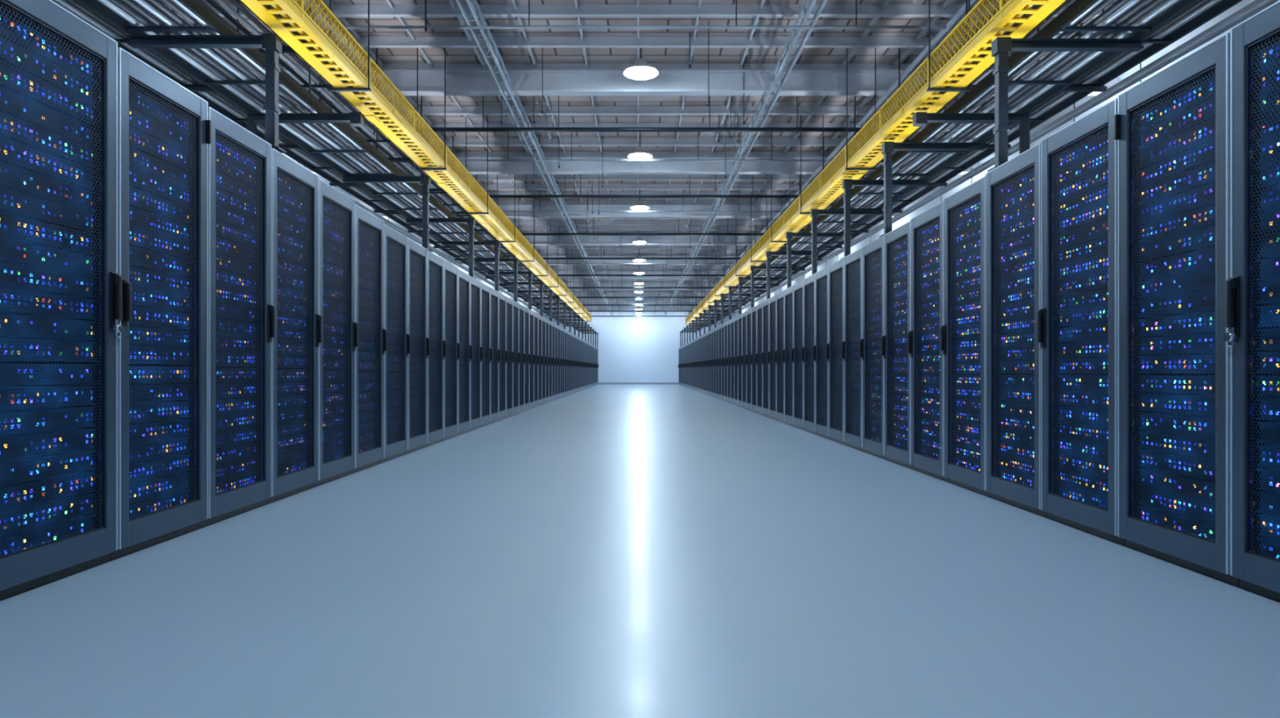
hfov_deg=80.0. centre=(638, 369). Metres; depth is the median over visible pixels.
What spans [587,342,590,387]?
rack
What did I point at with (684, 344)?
rack
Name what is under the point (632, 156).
diffuser
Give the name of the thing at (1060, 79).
rack
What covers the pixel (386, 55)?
ceiling
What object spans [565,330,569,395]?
rack
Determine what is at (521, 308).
rack
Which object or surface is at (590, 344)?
rack
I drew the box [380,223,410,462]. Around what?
rack
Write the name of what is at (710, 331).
rack
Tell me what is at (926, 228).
rack
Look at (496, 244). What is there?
support
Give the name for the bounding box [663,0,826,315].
truss
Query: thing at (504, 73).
truss
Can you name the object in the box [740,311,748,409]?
rack
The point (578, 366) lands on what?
rack
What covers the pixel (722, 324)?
rack
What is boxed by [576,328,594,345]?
support
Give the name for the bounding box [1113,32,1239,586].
rack
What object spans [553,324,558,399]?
rack
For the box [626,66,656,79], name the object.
diffuser
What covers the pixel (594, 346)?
rack
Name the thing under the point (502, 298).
rack
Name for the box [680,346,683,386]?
rack
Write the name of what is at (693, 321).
support
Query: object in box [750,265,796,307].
support
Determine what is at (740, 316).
rack
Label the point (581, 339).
rack
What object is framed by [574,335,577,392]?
rack
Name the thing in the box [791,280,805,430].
rack
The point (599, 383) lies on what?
baseboard
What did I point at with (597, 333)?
support
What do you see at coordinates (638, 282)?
pendant lamp
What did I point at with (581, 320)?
support
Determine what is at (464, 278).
rack
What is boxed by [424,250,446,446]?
rack
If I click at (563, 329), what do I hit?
rack
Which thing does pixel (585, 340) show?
rack
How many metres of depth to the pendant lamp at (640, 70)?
8.17 m
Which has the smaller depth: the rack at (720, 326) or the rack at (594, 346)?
the rack at (720, 326)
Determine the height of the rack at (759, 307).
2.078 m
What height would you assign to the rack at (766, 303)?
2.079 m
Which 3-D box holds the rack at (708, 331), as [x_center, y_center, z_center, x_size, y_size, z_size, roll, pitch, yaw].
[2.758,-0.204,24.610,1.034,2.077,0.684,0,0,0]
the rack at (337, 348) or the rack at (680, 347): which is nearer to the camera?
the rack at (337, 348)
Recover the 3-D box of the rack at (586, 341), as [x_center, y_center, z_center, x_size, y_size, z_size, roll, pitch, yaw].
[-2.758,-0.211,33.791,1.034,2.093,0.696,0,0,0]
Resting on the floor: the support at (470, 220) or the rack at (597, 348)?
the rack at (597, 348)
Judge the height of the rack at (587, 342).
2.092 m
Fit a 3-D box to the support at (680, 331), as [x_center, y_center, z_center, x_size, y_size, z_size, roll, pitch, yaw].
[2.775,-1.692,42.300,0.970,0.897,0.110,0,0,0]
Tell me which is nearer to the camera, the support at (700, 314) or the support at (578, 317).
the support at (700, 314)
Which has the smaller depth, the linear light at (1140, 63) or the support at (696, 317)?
the linear light at (1140, 63)
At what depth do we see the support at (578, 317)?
30.22 m
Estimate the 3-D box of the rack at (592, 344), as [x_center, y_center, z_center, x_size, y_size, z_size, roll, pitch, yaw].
[-2.758,-0.210,37.991,1.034,2.090,0.696,0,0,0]
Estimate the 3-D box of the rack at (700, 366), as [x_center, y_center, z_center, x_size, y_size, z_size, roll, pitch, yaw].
[2.758,-0.203,27.362,1.034,2.077,0.684,0,0,0]
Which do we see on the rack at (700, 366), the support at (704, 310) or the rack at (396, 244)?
the support at (704, 310)
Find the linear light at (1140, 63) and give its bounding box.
[1073,62,1141,122]
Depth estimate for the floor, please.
2.76 m
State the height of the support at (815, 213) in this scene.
0.893 m
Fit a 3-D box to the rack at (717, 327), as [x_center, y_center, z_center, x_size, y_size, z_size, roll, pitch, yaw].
[2.758,-0.204,21.858,1.034,2.078,0.684,0,0,0]
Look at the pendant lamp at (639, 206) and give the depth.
15.02 m
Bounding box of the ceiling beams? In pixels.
[248,69,1117,310]
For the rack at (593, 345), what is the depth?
38.97 m
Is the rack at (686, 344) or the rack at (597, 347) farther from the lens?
the rack at (597, 347)
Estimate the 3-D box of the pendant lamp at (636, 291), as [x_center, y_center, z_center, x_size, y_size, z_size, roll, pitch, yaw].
[0.030,-3.370,31.300,0.376,0.413,0.376,0,0,0]
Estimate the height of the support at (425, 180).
0.832 m
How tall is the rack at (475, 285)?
2.109 m
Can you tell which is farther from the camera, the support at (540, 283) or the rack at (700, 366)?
the rack at (700, 366)
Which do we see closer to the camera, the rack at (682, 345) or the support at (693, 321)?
the support at (693, 321)
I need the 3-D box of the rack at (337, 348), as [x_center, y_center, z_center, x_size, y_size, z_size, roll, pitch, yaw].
[-2.758,-0.264,5.791,1.034,2.197,0.696,0,0,0]
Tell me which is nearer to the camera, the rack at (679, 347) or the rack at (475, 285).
the rack at (475, 285)
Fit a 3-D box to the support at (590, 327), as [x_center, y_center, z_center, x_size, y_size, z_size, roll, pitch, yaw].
[-2.772,-1.699,38.050,0.975,0.882,0.110,0,0,0]
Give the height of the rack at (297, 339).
2.217 m
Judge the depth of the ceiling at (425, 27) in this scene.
11.45 m
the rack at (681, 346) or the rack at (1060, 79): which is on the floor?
the rack at (681, 346)
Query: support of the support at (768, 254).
on the rack at (766, 303)
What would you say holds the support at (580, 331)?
on the rack at (597, 347)
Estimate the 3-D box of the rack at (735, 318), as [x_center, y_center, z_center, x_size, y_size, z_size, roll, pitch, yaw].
[2.758,-0.204,17.730,1.034,2.078,0.684,0,0,0]
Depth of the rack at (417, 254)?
8.04 m
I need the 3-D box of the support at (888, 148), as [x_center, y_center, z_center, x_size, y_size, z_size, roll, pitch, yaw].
[2.775,-1.697,7.200,0.970,0.885,0.110,0,0,0]
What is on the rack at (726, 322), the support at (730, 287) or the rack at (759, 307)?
the support at (730, 287)
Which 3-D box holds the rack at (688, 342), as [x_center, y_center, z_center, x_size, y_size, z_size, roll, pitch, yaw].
[2.758,-0.203,34.242,1.034,2.076,0.684,0,0,0]
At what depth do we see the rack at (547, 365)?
19.30 m
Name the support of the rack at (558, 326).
on the floor
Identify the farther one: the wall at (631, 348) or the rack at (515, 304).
the wall at (631, 348)
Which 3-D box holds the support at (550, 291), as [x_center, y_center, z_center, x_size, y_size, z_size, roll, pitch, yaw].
[-2.772,-1.705,20.500,0.975,0.870,0.110,0,0,0]
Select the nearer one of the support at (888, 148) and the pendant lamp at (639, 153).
the support at (888, 148)
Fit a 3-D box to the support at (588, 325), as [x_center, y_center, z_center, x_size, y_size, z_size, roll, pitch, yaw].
[-2.772,-1.700,36.100,0.975,0.880,0.110,0,0,0]
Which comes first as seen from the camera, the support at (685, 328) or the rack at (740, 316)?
the rack at (740, 316)
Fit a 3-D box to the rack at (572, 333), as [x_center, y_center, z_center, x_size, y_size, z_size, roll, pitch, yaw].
[-2.758,-0.214,26.791,1.034,2.098,0.696,0,0,0]
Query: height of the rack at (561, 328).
2.101 m
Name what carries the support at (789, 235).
on the rack at (780, 296)
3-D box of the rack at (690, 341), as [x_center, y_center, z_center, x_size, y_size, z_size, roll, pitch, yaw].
[2.758,-0.203,33.554,1.034,2.076,0.684,0,0,0]
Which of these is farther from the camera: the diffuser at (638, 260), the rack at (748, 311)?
the diffuser at (638, 260)
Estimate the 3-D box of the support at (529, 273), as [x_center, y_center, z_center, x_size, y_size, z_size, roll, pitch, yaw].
[-2.772,-1.707,16.600,0.975,0.867,0.110,0,0,0]
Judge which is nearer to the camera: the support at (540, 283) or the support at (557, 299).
the support at (540, 283)
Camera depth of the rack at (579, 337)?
29.87 m
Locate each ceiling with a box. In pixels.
[158,0,1118,231]
[333,0,946,316]
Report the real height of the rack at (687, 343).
2.076 m
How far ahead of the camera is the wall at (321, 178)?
19.55 m
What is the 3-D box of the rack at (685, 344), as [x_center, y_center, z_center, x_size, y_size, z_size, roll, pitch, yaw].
[2.758,-0.203,36.994,1.034,2.076,0.684,0,0,0]
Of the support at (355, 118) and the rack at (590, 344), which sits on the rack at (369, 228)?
the support at (355, 118)
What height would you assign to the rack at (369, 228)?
2.168 m
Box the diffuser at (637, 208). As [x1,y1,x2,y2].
[631,206,648,210]
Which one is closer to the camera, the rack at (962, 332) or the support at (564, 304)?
the rack at (962, 332)
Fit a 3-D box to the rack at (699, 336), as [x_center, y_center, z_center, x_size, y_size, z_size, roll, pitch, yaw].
[2.758,-0.203,28.738,1.034,2.077,0.684,0,0,0]
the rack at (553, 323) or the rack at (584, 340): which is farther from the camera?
the rack at (584, 340)
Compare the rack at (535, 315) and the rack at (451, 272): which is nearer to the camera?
the rack at (451, 272)
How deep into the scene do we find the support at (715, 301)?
23.27 m
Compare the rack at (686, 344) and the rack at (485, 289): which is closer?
the rack at (485, 289)
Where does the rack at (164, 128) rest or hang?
on the floor
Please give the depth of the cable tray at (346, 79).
6.64 m
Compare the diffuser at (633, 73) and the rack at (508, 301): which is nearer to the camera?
the diffuser at (633, 73)
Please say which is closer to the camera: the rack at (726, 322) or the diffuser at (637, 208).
the diffuser at (637, 208)
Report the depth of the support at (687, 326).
36.57 m
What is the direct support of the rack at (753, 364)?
on the floor
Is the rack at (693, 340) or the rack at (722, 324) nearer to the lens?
the rack at (722, 324)
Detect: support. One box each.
[127,33,286,153]
[246,111,364,135]
[342,175,432,252]
[405,217,476,279]
[441,240,501,293]
[467,257,518,302]
[488,271,533,311]
[503,281,544,317]
[517,289,553,322]
[527,297,559,325]
[536,302,566,328]
[543,307,572,333]
[551,311,576,334]
[555,315,580,337]
[560,319,583,338]
[565,321,586,340]
[571,324,589,342]
[573,326,591,343]
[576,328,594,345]
[579,330,595,346]
[581,332,598,346]
[680,331,695,346]
[681,328,699,345]
[683,327,702,345]
[686,324,706,342]
[688,322,708,342]
[692,320,714,340]
[695,316,719,337]
[697,313,724,337]
[702,309,728,333]
[707,304,737,331]
[713,299,745,328]
[720,293,751,324]
[728,285,765,320]
[737,276,779,314]
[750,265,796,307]
[764,251,818,300]
[784,231,844,289]
[809,208,882,275]
[840,178,928,259]
[879,141,985,237]
[912,111,1030,154]
[987,36,1143,172]
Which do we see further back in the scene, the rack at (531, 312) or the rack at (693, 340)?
the rack at (693, 340)
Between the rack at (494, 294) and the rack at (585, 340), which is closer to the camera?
the rack at (494, 294)
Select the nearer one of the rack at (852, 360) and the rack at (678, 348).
the rack at (852, 360)
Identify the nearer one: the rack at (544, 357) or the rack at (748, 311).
the rack at (748, 311)
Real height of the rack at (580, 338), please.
2.095 m
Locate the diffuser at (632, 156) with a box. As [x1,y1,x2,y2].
[629,153,650,159]
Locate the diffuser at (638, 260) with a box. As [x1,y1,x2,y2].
[633,259,644,262]
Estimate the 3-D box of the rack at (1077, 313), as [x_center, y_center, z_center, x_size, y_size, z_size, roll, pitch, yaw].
[2.758,-0.230,3.970,1.034,2.129,0.684,0,0,0]
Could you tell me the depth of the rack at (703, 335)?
26.84 m
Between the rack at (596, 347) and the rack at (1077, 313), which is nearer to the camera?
the rack at (1077, 313)
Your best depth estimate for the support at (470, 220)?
10.72 m
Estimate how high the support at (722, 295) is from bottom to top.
0.894 m
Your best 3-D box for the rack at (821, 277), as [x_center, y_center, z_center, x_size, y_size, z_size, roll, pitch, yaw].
[2.758,-0.205,9.474,1.034,2.079,0.684,0,0,0]
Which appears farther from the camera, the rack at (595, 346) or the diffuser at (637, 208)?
the rack at (595, 346)
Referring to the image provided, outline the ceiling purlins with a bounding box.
[164,0,1111,299]
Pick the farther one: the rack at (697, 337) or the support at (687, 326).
the support at (687, 326)
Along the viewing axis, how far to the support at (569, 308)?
26.32 m
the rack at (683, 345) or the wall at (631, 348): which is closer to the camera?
the rack at (683, 345)
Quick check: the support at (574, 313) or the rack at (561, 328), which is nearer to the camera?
the rack at (561, 328)
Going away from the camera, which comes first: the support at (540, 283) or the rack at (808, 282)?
the rack at (808, 282)
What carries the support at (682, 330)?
on the rack at (681, 346)
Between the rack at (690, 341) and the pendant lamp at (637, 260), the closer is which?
the pendant lamp at (637, 260)
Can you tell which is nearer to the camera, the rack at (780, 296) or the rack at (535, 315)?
the rack at (780, 296)
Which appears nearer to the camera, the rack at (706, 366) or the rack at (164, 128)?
the rack at (164, 128)
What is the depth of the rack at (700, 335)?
28.10 m
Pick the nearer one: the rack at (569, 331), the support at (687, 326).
the rack at (569, 331)
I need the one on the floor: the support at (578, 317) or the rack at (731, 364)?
the rack at (731, 364)
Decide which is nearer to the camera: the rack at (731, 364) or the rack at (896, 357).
the rack at (896, 357)
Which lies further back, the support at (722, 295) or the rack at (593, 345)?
the rack at (593, 345)
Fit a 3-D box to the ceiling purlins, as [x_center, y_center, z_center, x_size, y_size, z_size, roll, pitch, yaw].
[0.000,-3.526,22.495,11.180,0.107,43.990,0,0,0]
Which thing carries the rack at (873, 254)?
on the floor
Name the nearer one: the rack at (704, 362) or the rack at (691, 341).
the rack at (704, 362)
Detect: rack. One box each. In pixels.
[0,0,124,599]
[51,0,590,330]
[110,47,211,560]
[201,106,275,527]
[266,147,322,504]
[314,179,358,486]
[351,204,386,473]
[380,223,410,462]
[404,238,430,453]
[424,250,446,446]
[440,260,460,440]
[455,268,472,435]
[467,275,482,431]
[478,281,492,427]
[488,287,500,423]
[496,292,507,421]
[503,296,514,417]
[511,299,519,415]
[516,302,525,413]
[522,306,530,411]
[527,309,535,409]
[532,311,539,408]
[536,314,542,406]
[540,316,546,404]
[543,318,550,404]
[547,320,553,402]
[551,321,555,400]
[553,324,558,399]
[555,324,560,399]
[559,326,563,398]
[561,328,565,397]
[563,328,568,396]
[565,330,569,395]
[567,331,571,395]
[569,332,573,394]
[571,333,574,393]
[573,334,576,393]
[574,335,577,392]
[576,336,579,391]
[577,337,581,391]
[579,337,582,391]
[580,338,583,390]
[582,339,584,390]
[582,339,586,389]
[584,340,586,389]
[585,341,587,388]
[586,342,589,388]
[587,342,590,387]
[588,342,591,387]
[590,343,591,386]
[590,343,592,386]
[591,344,593,386]
[592,345,594,385]
[592,345,595,386]
[593,346,595,386]
[594,346,596,385]
[595,346,597,385]
[596,346,597,383]
[596,347,598,384]
[678,347,679,383]
[679,346,680,385]
[679,346,681,385]
[680,346,681,384]
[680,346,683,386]
[681,345,684,386]
[682,345,684,385]
[683,344,685,386]
[684,343,686,386]
[684,343,687,387]
[685,0,1279,331]
[685,342,688,387]
[686,342,688,387]
[687,342,689,388]
[688,341,691,388]
[689,341,692,389]
[690,340,693,389]
[692,339,694,390]
[693,338,696,391]
[694,337,697,391]
[695,337,698,391]
[697,336,700,391]
[698,335,702,392]
[699,335,703,393]
[701,333,705,393]
[702,333,706,394]
[705,332,708,395]
[706,331,711,395]
[708,329,712,396]
[711,328,715,397]
[712,327,717,398]
[715,325,719,399]
[717,324,722,399]
[720,323,725,401]
[723,321,728,402]
[726,319,732,403]
[729,317,735,404]
[733,315,739,406]
[736,313,743,407]
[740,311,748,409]
[745,307,753,411]
[750,305,758,413]
[755,302,764,415]
[760,298,771,417]
[767,294,778,420]
[774,289,786,423]
[782,284,795,426]
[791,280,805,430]
[801,273,817,434]
[813,266,831,439]
[826,257,847,444]
[841,247,865,451]
[859,235,888,459]
[881,221,915,469]
[907,201,948,481]
[940,176,991,497]
[985,142,1047,517]
[1037,97,1124,545]
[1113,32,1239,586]
[1223,0,1279,601]
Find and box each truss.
[455,0,613,315]
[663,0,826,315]
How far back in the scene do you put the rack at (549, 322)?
20.03 m
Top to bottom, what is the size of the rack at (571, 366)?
2.098 m
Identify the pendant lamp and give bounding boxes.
[623,48,657,79]
[627,132,653,159]
[630,189,648,210]
[632,230,645,244]
[632,255,645,262]
[633,269,644,274]
[634,279,644,284]
[634,289,643,293]
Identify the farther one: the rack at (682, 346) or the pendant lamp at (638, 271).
the rack at (682, 346)
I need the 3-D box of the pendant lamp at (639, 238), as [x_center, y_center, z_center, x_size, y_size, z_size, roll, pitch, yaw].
[0.030,-3.370,19.200,0.376,0.413,0.376,0,0,0]
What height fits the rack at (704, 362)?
2.077 m
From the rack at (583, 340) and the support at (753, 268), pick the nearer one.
the support at (753, 268)
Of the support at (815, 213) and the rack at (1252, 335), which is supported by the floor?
the rack at (1252, 335)
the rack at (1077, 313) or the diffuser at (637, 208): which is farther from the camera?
the diffuser at (637, 208)
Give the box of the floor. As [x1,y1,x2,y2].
[0,384,1279,717]
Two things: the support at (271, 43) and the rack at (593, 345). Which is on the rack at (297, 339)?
the support at (271, 43)
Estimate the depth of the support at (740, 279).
17.57 m
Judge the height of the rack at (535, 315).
2.104 m
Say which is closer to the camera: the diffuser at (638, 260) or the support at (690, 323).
the diffuser at (638, 260)
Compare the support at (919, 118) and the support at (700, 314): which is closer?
the support at (919, 118)
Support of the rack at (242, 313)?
on the floor
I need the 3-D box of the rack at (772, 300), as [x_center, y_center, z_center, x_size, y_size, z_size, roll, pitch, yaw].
[2.758,-0.204,12.914,1.034,2.079,0.684,0,0,0]
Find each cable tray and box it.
[238,0,591,321]
[685,0,1067,324]
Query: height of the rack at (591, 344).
2.090 m
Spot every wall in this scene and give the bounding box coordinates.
[282,153,540,315]
[542,311,733,382]
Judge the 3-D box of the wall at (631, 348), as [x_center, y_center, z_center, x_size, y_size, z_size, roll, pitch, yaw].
[0.000,-1.373,44.575,11.200,4.415,0.150,0,0,0]
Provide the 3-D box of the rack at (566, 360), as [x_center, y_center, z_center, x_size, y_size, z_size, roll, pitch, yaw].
[-2.758,-0.215,23.991,1.034,2.100,0.696,0,0,0]
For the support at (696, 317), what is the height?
0.896 m
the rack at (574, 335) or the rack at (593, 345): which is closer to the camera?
the rack at (574, 335)
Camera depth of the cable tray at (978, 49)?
6.72 m
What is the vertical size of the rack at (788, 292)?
2.079 m
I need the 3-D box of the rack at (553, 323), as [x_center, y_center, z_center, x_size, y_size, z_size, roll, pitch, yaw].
[-2.758,-0.216,20.491,1.034,2.102,0.696,0,0,0]
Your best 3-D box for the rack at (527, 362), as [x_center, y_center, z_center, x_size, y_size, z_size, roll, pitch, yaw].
[-2.758,-0.218,15.591,1.034,2.105,0.696,0,0,0]
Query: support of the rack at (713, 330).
on the floor
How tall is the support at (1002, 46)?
0.845 m
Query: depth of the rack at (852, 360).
8.24 m
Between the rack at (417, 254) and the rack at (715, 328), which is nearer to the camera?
the rack at (417, 254)
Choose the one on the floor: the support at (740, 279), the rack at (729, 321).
the rack at (729, 321)
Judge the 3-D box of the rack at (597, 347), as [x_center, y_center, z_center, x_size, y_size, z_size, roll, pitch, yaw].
[-2.758,-0.208,42.191,1.034,2.087,0.696,0,0,0]
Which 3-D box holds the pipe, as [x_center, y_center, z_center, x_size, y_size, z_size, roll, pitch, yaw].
[5.675,-1.373,17.825,0.150,4.415,53.650,0,0,0]
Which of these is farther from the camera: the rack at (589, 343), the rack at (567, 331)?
the rack at (589, 343)
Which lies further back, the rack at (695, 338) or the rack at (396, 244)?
the rack at (695, 338)
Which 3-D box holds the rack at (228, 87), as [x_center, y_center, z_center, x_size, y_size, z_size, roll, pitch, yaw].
[-3.799,-2.859,18.765,2.302,1.438,49.530,0,0,0]
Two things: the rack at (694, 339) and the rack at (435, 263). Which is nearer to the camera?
the rack at (435, 263)
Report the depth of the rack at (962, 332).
5.40 m
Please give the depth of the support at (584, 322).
34.12 m
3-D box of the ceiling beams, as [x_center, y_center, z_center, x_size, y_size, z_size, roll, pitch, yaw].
[0.000,-3.345,23.300,11.180,0.250,36.140,0,0,0]
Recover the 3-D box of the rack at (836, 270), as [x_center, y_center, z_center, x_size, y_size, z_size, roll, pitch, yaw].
[2.758,-0.205,8.786,1.034,2.079,0.684,0,0,0]
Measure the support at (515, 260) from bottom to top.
0.865 m
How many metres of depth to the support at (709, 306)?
25.17 m
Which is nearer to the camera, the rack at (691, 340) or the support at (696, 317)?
the support at (696, 317)
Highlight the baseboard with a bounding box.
[597,382,679,384]
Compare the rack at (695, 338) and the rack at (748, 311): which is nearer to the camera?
the rack at (748, 311)
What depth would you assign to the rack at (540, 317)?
17.96 m
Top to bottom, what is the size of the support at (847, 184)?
0.893 m
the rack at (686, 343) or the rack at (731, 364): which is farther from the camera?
the rack at (686, 343)
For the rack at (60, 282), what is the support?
on the floor
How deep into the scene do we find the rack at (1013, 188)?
4.73 m

